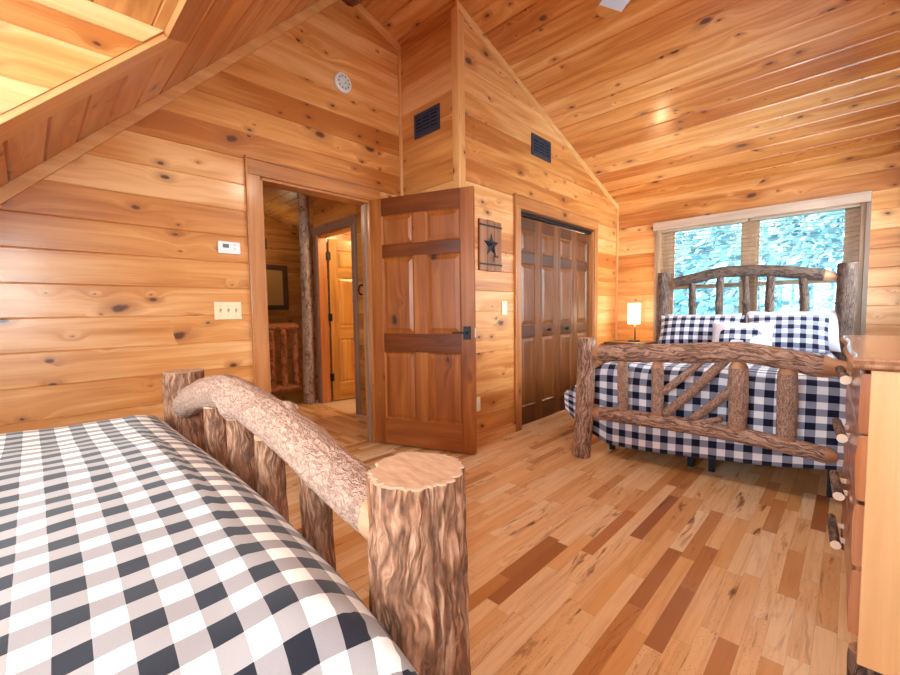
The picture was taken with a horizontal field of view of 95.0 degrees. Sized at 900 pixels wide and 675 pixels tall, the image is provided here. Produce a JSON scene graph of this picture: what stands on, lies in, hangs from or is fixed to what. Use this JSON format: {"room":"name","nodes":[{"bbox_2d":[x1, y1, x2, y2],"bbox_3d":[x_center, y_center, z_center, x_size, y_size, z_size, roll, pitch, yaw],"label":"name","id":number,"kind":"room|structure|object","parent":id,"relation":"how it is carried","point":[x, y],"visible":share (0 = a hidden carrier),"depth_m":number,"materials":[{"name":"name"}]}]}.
{"room":"cabin bedroom","nodes":[
{"label":"cabin bedroom","id":0,"kind":"room"},
{"bbox_2d":[0,0,162,114],"bbox_3d":[-1.913,-0.016,0.865,0.080,2.197,2.287,3,5,44],"label":"wall","id":1,"kind":"structure","parent":0,"point":[42,48],"depth_m":1.35,"materials":[{"name":"brown wood"}]},
{"bbox_2d":[0,34,186,142],"bbox_3d":[-1.823,-0.165,1.039,0.190,2.157,2.157,3,5,44],"label":"trim","id":2,"kind":"structure","parent":1,"relation":"attached to","point":[34,111],"depth_m":1.47,"materials":[{"name":"brown wood"}]},
{"bbox_2d":[28,0,162,42],"bbox_3d":[-1.895,-1.075,0.765,0.014,0.070,2.286,3,5,44],"label":"trim","id":3,"kind":"structure","parent":1,"relation":"attached to","point":[87,11],"depth_m":1.45,"materials":[{"name":"brown wood"}]},
{"bbox_2d":[163,0,212,42],"bbox_3d":[-0.234,-1.190,0.828,2.689,0.130,0.130,3,5,44],"label":"trim","id":4,"kind":"structure","parent":1,"relation":"attached to","point":[187,14],"depth_m":1.56,"materials":[{"name":"brown wood"}]},
{"bbox_2d":[88,0,178,31],"bbox_3d":[-1.010,-1.119,-0.102,2.500,0.100,2.287,3,5,44],"label":"ceiling","id":5,"kind":"structure","parent":0,"point":[155,13],"depth_m":1.46,"materials":[{"name":"brown wood"}]},
{"bbox_2d":[0,0,319,186],"bbox_3d":[-0.847,-0.759,0.757,3.440,3.663,3.663,3,5,44],"label":"ceiling","id":6,"kind":"structure","parent":0,"point":[226,26],"depth_m":1.96,"materials":[{"name":"brown wood"}]},
{"bbox_2d":[0,0,399,433],"bbox_3d":[-1.811,-0.808,2.317,0.120,3.592,4.410,3,5,44],"label":"wall","id":7,"kind":"structure","parent":0,"point":[113,272],"depth_m":2.41,"materials":[{"name":"brown wood"}]},
{"bbox_2d":[0,0,338,204],"bbox_3d":[-1.988,-0.835,2.034,0.020,3.495,3.422,3,5,44],"label":"trim","id":8,"kind":"structure","parent":7,"relation":"attached to","point":[53,164],"depth_m":2.30,"materials":[{"name":"brown wood"}]},
{"bbox_2d":[214,302,241,319],"bbox_3d":[-1.421,-0.172,2.646,0.023,0.112,0.162,3,5,44],"label":"light switch","id":9,"kind":"object","parent":7,"relation":"attached to","point":[222,310],"visible":1,"depth_m":2.65,"materials":[{"name":"beige plastic"}]},
{"bbox_2d":[217,241,240,254],"bbox_3d":[-1.412,-0.573,2.635,0.025,0.077,0.132,3,5,44],"label":"thermostat","id":10,"kind":"object","parent":7,"relation":"attached to","point":[224,247],"visible":1,"depth_m":2.62,"materials":[{"name":"white plastic"}]},
{"bbox_2d":[244,157,256,385],"bbox_3d":[-1.318,-0.109,2.753,0.026,2.130,0.012,3,5,44],"label":"trim","id":11,"kind":"structure","parent":7,"relation":"attached to","point":[245,158],"depth_m":2.73,"materials":[{"name":"brown wood"}]},
{"bbox_2d":[248,174,268,392],"bbox_3d":[-1.287,-0.062,2.792,0.020,2.030,0.082,3,5,44],"label":"trim","id":12,"kind":"structure","parent":7,"relation":"attached to","point":[254,186],"depth_m":2.77,"materials":[{"name":"brown wood"}]},
{"bbox_2d":[260,177,270,393],"bbox_3d":[-1.300,-0.067,2.876,0.124,2.030,0.020,3,5,44],"label":"trim","id":13,"kind":"structure","parent":7,"relation":"attached to","point":[261,183],"depth_m":2.81,"materials":[{"name":"brown wood"}]},
{"bbox_2d":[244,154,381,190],"bbox_3d":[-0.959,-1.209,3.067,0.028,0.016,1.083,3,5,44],"label":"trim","id":14,"kind":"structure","parent":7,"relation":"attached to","point":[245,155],"depth_m":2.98,"materials":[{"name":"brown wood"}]},
{"bbox_2d":[247,158,379,205],"bbox_3d":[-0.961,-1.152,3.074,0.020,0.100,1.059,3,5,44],"label":"trim","id":15,"kind":"structure","parent":7,"relation":"attached to","point":[254,167],"depth_m":3.00,"materials":[{"name":"brown wood"}]},
{"bbox_2d":[334,72,350,93],"bbox_3d":[-0.819,-1.959,3.168,0.037,0.144,0.144,3,5,44],"label":"smoke detector","id":16,"kind":"object","parent":7,"relation":"attached to","point":[342,82],"visible":1,"depth_m":3.15,"materials":[{"name":"white plastic"}]},
{"bbox_2d":[342,0,361,6],"bbox_3d":[0.437,-2.612,1.987,3.440,0.204,0.205,3,5,44],"label":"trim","id":17,"kind":"structure","parent":7,"relation":"attached to","point":[351,3],"depth_m":3.17,"materials":[{"name":"brown wood"}]},
{"bbox_2d":[361,201,376,442],"bbox_3d":[-0.689,-0.115,3.500,0.124,2.030,0.020,3,5,44],"label":"trim","id":18,"kind":"structure","parent":7,"relation":"attached to","point":[368,229],"depth_m":3.48,"materials":[{"name":"brown wood"}]},
{"bbox_2d":[353,3,399,49],"bbox_3d":[-0.627,-2.568,3.350,0.018,0.242,0.548,3,5,44],"label":"trim","id":19,"kind":"structure","parent":7,"relation":"attached to","point":[358,7],"depth_m":3.37,"materials":[{"name":"brown wood"}]},
{"bbox_2d":[370,186,476,453],"bbox_3d":[-0.238,-0.115,3.276,0.915,2.022,0.085,1,4,23],"label":"door","id":20,"kind":"structure","parent":7,"relation":"in","point":[423,244],"depth_m":3.26,"materials":[{"name":"brown wood"}]},
{"bbox_2d":[264,215,317,402],"bbox_3d":[-3.808,0.203,8.218,0.100,6.292,6.000,3,5,44],"label":"wall","id":21,"kind":"structure","parent":0,"point":[283,248],"depth_m":8.58,"materials":[{"name":"brown wood"}]},
{"bbox_2d":[266,264,288,309],"bbox_3d":[-3.768,-0.992,8.101,0.040,0.910,1.180,3,5,44],"label":"picture frame","id":22,"kind":"object","parent":21,"relation":"attached to","point":[276,275],"visible":0.47,"depth_m":8.37,"materials":[{"name":"brown wood"}]},
{"bbox_2d":[266,269,282,304],"bbox_3d":[-3.775,-0.992,8.108,0.010,0.710,0.980,3,5,44],"label":"print","id":23,"kind":"object","parent":22,"relation":"on","point":[274,277],"depth_m":8.34,"materials":[{"name":"brown paper"}]},
{"bbox_2d":[326,231,350,399],"bbox_3d":[-1.055,-0.413,5.767,0.100,2.550,1.590,3,5,44],"label":"wall","id":24,"kind":"structure","parent":0,"point":[346,236],"depth_m":5.25,"materials":[{"name":"brown wood"}]},
{"bbox_2d":[312,196,365,415],"bbox_3d":[-0.996,-0.842,4.487,1.740,3.366,0.110,3,5,44],"label":"wall","id":25,"kind":"structure","parent":0,"point":[325,211],"depth_m":4.46,"materials":[{"name":"brown wood"}]},
{"bbox_2d":[313,235,322,402],"bbox_3d":[-1.621,-0.210,5.055,0.075,2.050,0.020,3,5,44],"label":"trim","id":26,"kind":"structure","parent":25,"relation":"attached to","point":[315,255],"depth_m":5.04,"materials":[{"name":"brown wood"}]},
{"bbox_2d":[317,235,330,402],"bbox_3d":[-1.547,-0.212,5.071,0.020,2.050,0.114,3,5,44],"label":"trim","id":27,"kind":"structure","parent":25,"relation":"attached to","point":[321,242],"depth_m":5.06,"materials":[{"name":"brown wood"}]},
{"bbox_2d":[312,215,355,235],"bbox_3d":[-1.334,-1.268,4.693,0.920,0.100,0.020,3,5,44],"label":"trim","id":28,"kind":"structure","parent":25,"relation":"attached to","point":[350,220],"depth_m":4.64,"materials":[{"name":"brown wood"}]},
{"bbox_2d":[318,226,350,237],"bbox_3d":[-1.289,-1.212,4.742,0.740,0.020,0.114,3,5,44],"label":"trim","id":29,"kind":"structure","parent":25,"relation":"attached to","point":[346,229],"depth_m":4.72,"materials":[{"name":"brown wood"}]},
{"bbox_2d":[326,239,355,400],"bbox_3d":[-1.205,-0.227,5.363,0.795,2.010,0.048,-4,5,-40],"label":"door","id":30,"kind":"structure","parent":25,"relation":"in","point":[339,258],"depth_m":5.21,"materials":[{"name":"brown wood"}]},
{"bbox_2d":[351,224,360,414],"bbox_3d":[-1.018,-0.181,4.468,0.080,2.050,0.020,3,5,44],"label":"trim","id":31,"kind":"structure","parent":25,"relation":"attached to","point":[353,227],"depth_m":4.45,"materials":[{"name":"brown wood"}]},
{"bbox_2d":[263,186,583,237],"bbox_3d":[-1.297,-2.207,6.737,5.400,1.559,4.410,3,5,44],"label":"ceiling","id":32,"kind":"structure","parent":0,"point":[279,205],"depth_m":7.56,"materials":[{"name":"brown wood"}]},
{"bbox_2d":[400,5,465,194],"bbox_3d":[-0.140,-0.811,3.456,0.686,3.409,0.090,3,5,44],"label":"wall","id":33,"kind":"structure","parent":0,"point":[426,59],"depth_m":3.35,"materials":[{"name":"brown wood"}]},
{"bbox_2d":[397,44,403,195],"bbox_3d":[-0.416,-0.814,3.647,0.024,3.399,0.022,3,5,44],"label":"trim","id":34,"kind":"structure","parent":33,"relation":"attached to","point":[399,46],"depth_m":3.57,"materials":[{"name":"brown wood"}]},
{"bbox_2d":[414,103,439,139],"bbox_3d":[-0.191,-1.757,3.362,0.300,0.195,0.015,3,5,44],"label":"air vent","id":35,"kind":"object","parent":33,"relation":"in","point":[427,121],"visible":1,"depth_m":3.35,"materials":[{"name":"grey metal"}]},
{"bbox_2d":[451,7,460,187],"bbox_3d":[0.060,-0.782,3.188,0.068,3.379,0.018,3,5,44],"label":"trim","id":36,"kind":"structure","parent":33,"relation":"attached to","point":[454,11],"depth_m":3.11,"materials":[{"name":"brown wood"}]},
{"bbox_2d":[464,19,615,436],"bbox_3d":[1.081,-0.874,4.288,0.110,3.396,2.910,3,5,44],"label":"wall","id":37,"kind":"structure","parent":0,"point":[500,120],"depth_m":3.60,"materials":[{"name":"brown wood"}]},
{"bbox_2d":[459,13,465,186],"bbox_3d":[0.104,-0.758,3.198,0.018,3.329,0.054,3,5,44],"label":"trim","id":38,"kind":"structure","parent":37,"relation":"attached to","point":[461,17],"depth_m":3.12,"materials":[{"name":"brown wood"}]},
{"bbox_2d":[477,397,480,410],"bbox_3d":[0.226,0.550,3.393,0.009,0.120,0.076,3,5,44],"label":"wall outlet","id":39,"kind":"object","parent":37,"relation":"attached to","point":[478,398],"visible":0.6,"depth_m":3.40,"materials":[{"name":"beige plastic"}]},
{"bbox_2d":[478,218,501,271],"bbox_3d":[0.347,-0.763,3.427,0.053,0.422,0.298,3,5,44],"label":"plaque","id":40,"kind":"object","parent":37,"relation":"attached to","point":[489,231],"visible":1,"depth_m":3.41,"materials":[{"name":"brown wood"}]},
{"bbox_2d":[477,424,515,445],"bbox_3d":[0.377,0.848,3.558,0.015,0.070,0.655,3,5,44],"label":"baseboard","id":41,"kind":"structure","parent":37,"relation":"attached to","point":[505,431],"depth_m":3.57,"materials":[{"name":"brown wood"}]},
{"bbox_2d":[502,301,506,314],"bbox_3d":[0.478,-0.259,3.612,0.010,0.120,0.075,3,5,44],"label":"light switch","id":42,"kind":"object","parent":37,"relation":"attached to","point":[504,303],"visible":1,"depth_m":3.61,"materials":[{"name":"beige plastic"}]},
{"bbox_2d":[514,195,516,431],"bbox_3d":[0.592,-0.200,3.721,0.026,2.135,0.012,3,5,44],"label":"trim","id":43,"kind":"structure","parent":37,"relation":"attached to","point":[515,196],"depth_m":3.71,"materials":[{"name":"brown wood"}]},
{"bbox_2d":[517,207,521,430],"bbox_3d":[0.622,-0.150,3.758,0.020,2.030,0.078,3,5,44],"label":"trim","id":44,"kind":"structure","parent":37,"relation":"attached to","point":[519,338],"depth_m":3.75,"materials":[{"name":"brown wood"}]},
{"bbox_2d":[455,0,617,208],"bbox_3d":[1.089,-2.062,4.147,0.018,1.047,2.970,3,5,44],"label":"trim","id":45,"kind":"structure","parent":37,"relation":"attached to","point":[462,11],"depth_m":3.72,"materials":[{"name":"brown wood"}]},
{"bbox_2d":[531,132,550,162],"bbox_3d":[0.874,-1.811,3.943,0.015,0.195,0.335,3,5,44],"label":"air vent","id":46,"kind":"object","parent":37,"relation":"in","point":[540,147],"visible":1,"depth_m":3.93,"materials":[{"name":"grey metal"}]},
{"bbox_2d":[521,217,588,424],"bbox_3d":[1.136,-0.174,4.359,0.072,1.965,1.453,3,5,44],"label":"door","id":47,"kind":"structure","parent":37,"relation":"in","point":[554,260],"depth_m":4.26,"materials":[{"name":"brown wood"}]},
{"bbox_2d":[521,212,590,234],"bbox_3d":[1.123,-1.176,4.295,0.040,0.027,1.464,3,5,44],"label":"trim","id":48,"kind":"structure","parent":37,"relation":"attached to","point":[524,215],"depth_m":4.22,"materials":[{"name":"brown wood"}]},
{"bbox_2d":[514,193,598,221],"bbox_3d":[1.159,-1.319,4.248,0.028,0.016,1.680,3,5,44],"label":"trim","id":49,"kind":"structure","parent":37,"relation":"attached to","point":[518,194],"depth_m":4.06,"materials":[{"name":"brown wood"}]},
{"bbox_2d":[517,195,597,231],"bbox_3d":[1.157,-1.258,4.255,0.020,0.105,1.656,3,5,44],"label":"trim","id":50,"kind":"structure","parent":37,"relation":"attached to","point":[526,204],"depth_m":4.14,"materials":[{"name":"brown wood"}]},
{"bbox_2d":[586,231,593,337],"bbox_3d":[1.645,-0.236,4.895,0.114,2.030,0.018,3,5,44],"label":"trim","id":51,"kind":"structure","parent":37,"relation":"attached to","point":[591,236],"depth_m":4.84,"materials":[{"name":"brown wood"}]},
{"bbox_2d":[593,230,597,367],"bbox_3d":[1.723,-0.236,4.885,0.020,2.030,0.078,3,5,44],"label":"trim","id":52,"kind":"structure","parent":37,"relation":"attached to","point":[595,296],"depth_m":4.85,"materials":[{"name":"brown wood"}]},
{"bbox_2d":[285,397,856,674],"bbox_3d":[-0.350,1.065,2.818,5.480,0.250,7.220,3,5,44],"label":"floor","id":53,"kind":"structure","parent":0,"point":[621,560],"depth_m":1.84,"materials":[{"name":"brown wood"}]},
{"bbox_2d":[297,193,315,403],"bbox_3d":[-1.767,-0.855,5.024,0.149,3.347,0.149,3,5,44],"label":"log post","id":54,"kind":"object","parent":53,"relation":"on","point":[309,395],"visible":0.76,"depth_m":5.00,"materials":[{"name":"brown wood"}]},
{"bbox_2d":[268,323,302,393],"bbox_3d":[-2.539,0.283,4.376,0.096,0.832,1.975,3,5,44],"label":"log railing","id":55,"kind":"object","parent":54,"relation":"attached to","point":[282,328],"visible":0.21,"depth_m":4.91,"materials":[{"name":"brown wood"}]},
{"bbox_2d":[162,368,470,674],"bbox_3d":[-1.208,0.456,0.364,1.550,1.305,2.168,3,5,44],"label":"bed","id":56,"kind":"object","parent":53,"relation":"on","point":[409,508],"visible":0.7,"depth_m":0.58,"materials":[{"name":"brown wood"}]},
{"bbox_2d":[0,415,418,674],"bbox_3d":[-1.163,0.619,0.419,1.904,0.642,2.005,3,5,44],"label":"quilt","id":57,"kind":"object","parent":56,"relation":"on","point":[127,548],"visible":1,"depth_m":0.52,"materials":[{"name":"multicoloured fabric"}]},
{"bbox_2d":[604,340,655,362],"bbox_3d":[2.181,0.406,4.985,0.480,0.722,0.420,3,5,44],"label":"nightstand","id":58,"kind":"object","parent":53,"relation":"on","point":[613,342],"visible":0.1,"depth_m":4.88,"materials":[{"name":"brown wood"}]},
{"bbox_2d":[628,303,640,341],"bbox_3d":[2.195,-0.179,4.913,0.140,0.455,0.140,3,5,44],"label":"table lamp","id":59,"kind":"object","parent":58,"relation":"on","point":[634,309],"visible":1,"depth_m":4.86,"materials":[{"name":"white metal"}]},
{"bbox_2d":[572,262,858,497],"bbox_3d":[2.285,0.096,3.416,1.675,1.546,2.323,2,5,41],"label":"bed","id":60,"kind":"object","parent":53,"relation":"on","point":[789,362],"visible":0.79,"depth_m":2.75,"materials":[{"name":"brown wood"}]},
{"bbox_2d":[564,352,846,470],"bbox_3d":[2.315,0.463,3.392,1.839,0.621,2.149,3,5,44],"label":"quilt","id":61,"kind":"object","parent":60,"relation":"on","point":[821,400],"visible":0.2,"depth_m":2.66,"materials":[{"name":"multicoloured fabric"}]},
{"bbox_2d":[658,315,744,343],"bbox_3d":[2.577,-0.061,4.269,0.762,0.333,0.231,2,5,40],"label":"pillow","id":62,"kind":"object","parent":61,"relation":"on","point":[674,329],"visible":0.62,"depth_m":4.26,"materials":[{"name":"multicoloured fabric"}]},
{"bbox_2d":[668,313,741,315],"bbox_3d":[2.688,-0.080,4.410,0.702,0.349,0.177,2,5,39],"label":"pillow","id":63,"kind":"object","parent":61,"relation":"on","point":[740,313],"visible":0.17,"depth_m":4.34,"materials":[{"name":"white fabric"}]},
{"bbox_2d":[712,322,774,345],"bbox_3d":[2.721,-0.008,3.854,0.483,0.265,0.181,2,5,39],"label":"pillow","id":64,"kind":"object","parent":61,"relation":"on","point":[756,333],"visible":0.71,"depth_m":3.80,"materials":[{"name":"white fabric"}]},
{"bbox_2d":[747,314,830,353],"bbox_3d":[3.097,-0.041,3.797,0.600,0.338,0.227,2,5,39],"label":"pillow","id":65,"kind":"object","parent":61,"relation":"on","point":[805,333],"visible":0.74,"depth_m":3.68,"materials":[{"name":"multicoloured fabric"}]},
{"bbox_2d":[746,310,840,351],"bbox_3d":[3.240,-0.070,3.932,0.723,0.375,0.190,2,5,39],"label":"pillow","id":66,"kind":"object","parent":61,"relation":"on","point":[833,328],"visible":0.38,"depth_m":3.73,"materials":[{"name":"white fabric"}]},
{"bbox_2d":[826,335,899,674],"bbox_3d":[1.621,0.515,1.348,0.564,0.976,1.180,3,5,43],"label":"dresser","id":67,"kind":"object","parent":53,"relation":"on","point":[868,489],"visible":1,"depth_m":1.09,"materials":[{"name":"brown wood"}]},
{"bbox_2d":[360,0,899,204],"bbox_3d":[1.715,-2.149,3.322,3.440,1.332,3.730,3,5,44],"label":"ceiling","id":68,"kind":"structure","parent":0,"point":[657,98],"depth_m":3.28,"materials":[{"name":"brown wood"}]},
{"bbox_2d":[596,0,629,18],"bbox_3d":[0.932,-1.976,1.544,1.157,0.877,1.201,3,5,44],"label":"ceiling fan","id":69,"kind":"object","parent":68,"relation":"hanging from","point":[609,9],"visible":1,"depth_m":2.15,"materials":[{"name":"brown wood"}]},
{"bbox_2d":[617,152,899,352],"bbox_3d":[3.183,-0.425,4.418,2.750,2.422,0.160,3,5,44],"label":"wall","id":70,"kind":"structure","parent":0,"point":[880,174],"depth_m":4.06,"materials":[{"name":"brown wood"}]},
{"bbox_2d":[615,205,618,339],"bbox_3d":[2.143,-0.466,5.304,0.022,2.422,0.022,3,5,44],"label":"trim","id":71,"kind":"structure","parent":70,"relation":"attached to","point":[617,210],"depth_m":5.27,"materials":[{"name":"brown wood"}]},
{"bbox_2d":[653,231,657,340],"bbox_3d":[2.475,-0.599,4.973,0.030,1.460,0.016,3,5,44],"label":"trim","id":72,"kind":"structure","parent":70,"relation":"attached to","point":[656,232],"depth_m":4.96,"materials":[{"name":"brown wood"}]},
{"bbox_2d":[656,202,865,334],"bbox_3d":[3.155,-0.602,4.391,1.795,1.400,0.200,3,5,44],"label":"window","id":73,"kind":"structure","parent":70,"relation":"in","point":[753,297],"depth_m":4.35,"materials":[{"name":"brown wood"}]},
{"bbox_2d":[661,218,748,310],"bbox_3d":[2.849,-0.656,4.672,0.851,1.238,0.056,3,5,44],"label":"window blind","id":74,"kind":"object","parent":73,"relation":"attached to","point":[735,222],"visible":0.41,"depth_m":4.62,"materials":[{"name":"brown wood"}]},
{"bbox_2d":[749,203,860,310],"bbox_3d":[3.456,-0.627,4.080,0.822,1.238,0.056,3,5,44],"label":"window blind","id":75,"kind":"object","parent":73,"relation":"attached to","point":[857,205],"visible":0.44,"depth_m":4.02,"materials":[{"name":"brown wood"}]},
{"bbox_2d":[653,190,871,230],"bbox_3d":[3.083,-1.284,4.288,1.826,0.093,0.039,3,5,44],"label":"blind valance","id":76,"kind":"object","parent":70,"relation":"attached to","point":[860,197],"visible":1,"depth_m":4.14,"materials":[{"name":"brown wood"}]},
{"bbox_2d":[860,190,871,334],"bbox_3d":[3.755,-0.561,3.726,0.035,1.505,0.016,3,5,44],"label":"trim","id":77,"kind":"structure","parent":70,"relation":"attached to","point":[868,204],"depth_m":3.71,"materials":[{"name":"brown wood"}]},
{"label":"outside","id":78,"kind":"structure","parent":0,"visible":0},
{"bbox_2d":[678,216,843,314],"bbox_3d":[17.244,-5.791,17.431,60.000,16.900,38.400,3,5,44],"label":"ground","id":79,"kind":"structure","parent":78,"point":[809,228],"depth_m":23.90,"materials":[{"name":"teal"}]},
{"bbox_2d":[674,225,740,314],"bbox_3d":[7.037,-0.959,12.390,3.639,8.186,3.591,3,5,44],"label":"tree","id":80,"kind":"object","parent":79,"relation":"on","point":[680,235],"visible":0.02,"depth_m":11.68,"materials":[{"name":"green plant"}]},
{"bbox_2d":[673,218,820,314],"bbox_3d":[5.758,0.197,8.639,3.041,6.382,2.987,3,5,44],"label":"tree","id":81,"kind":"object","parent":79,"relation":"on","point":[729,307],"visible":0.12,"depth_m":8.01,"materials":[{"name":"green plant"}]},
{"bbox_2d":[701,213,843,310],"bbox_3d":[11.090,-1.711,14.197,4.436,9.346,4.404,3,5,44],"label":"tree","id":82,"kind":"object","parent":79,"relation":"on","point":[829,306],"visible":0.03,"depth_m":13.60,"materials":[{"name":"green plant"}]},
{"bbox_2d":[775,210,844,311],"bbox_3d":[9.849,-0.691,9.914,3.578,7.892,3.725,3,5,44],"label":"tree","id":83,"kind":"object","parent":79,"relation":"on","point":[823,265],"visible":0.12,"depth_m":9.88,"materials":[{"name":"green plant"}]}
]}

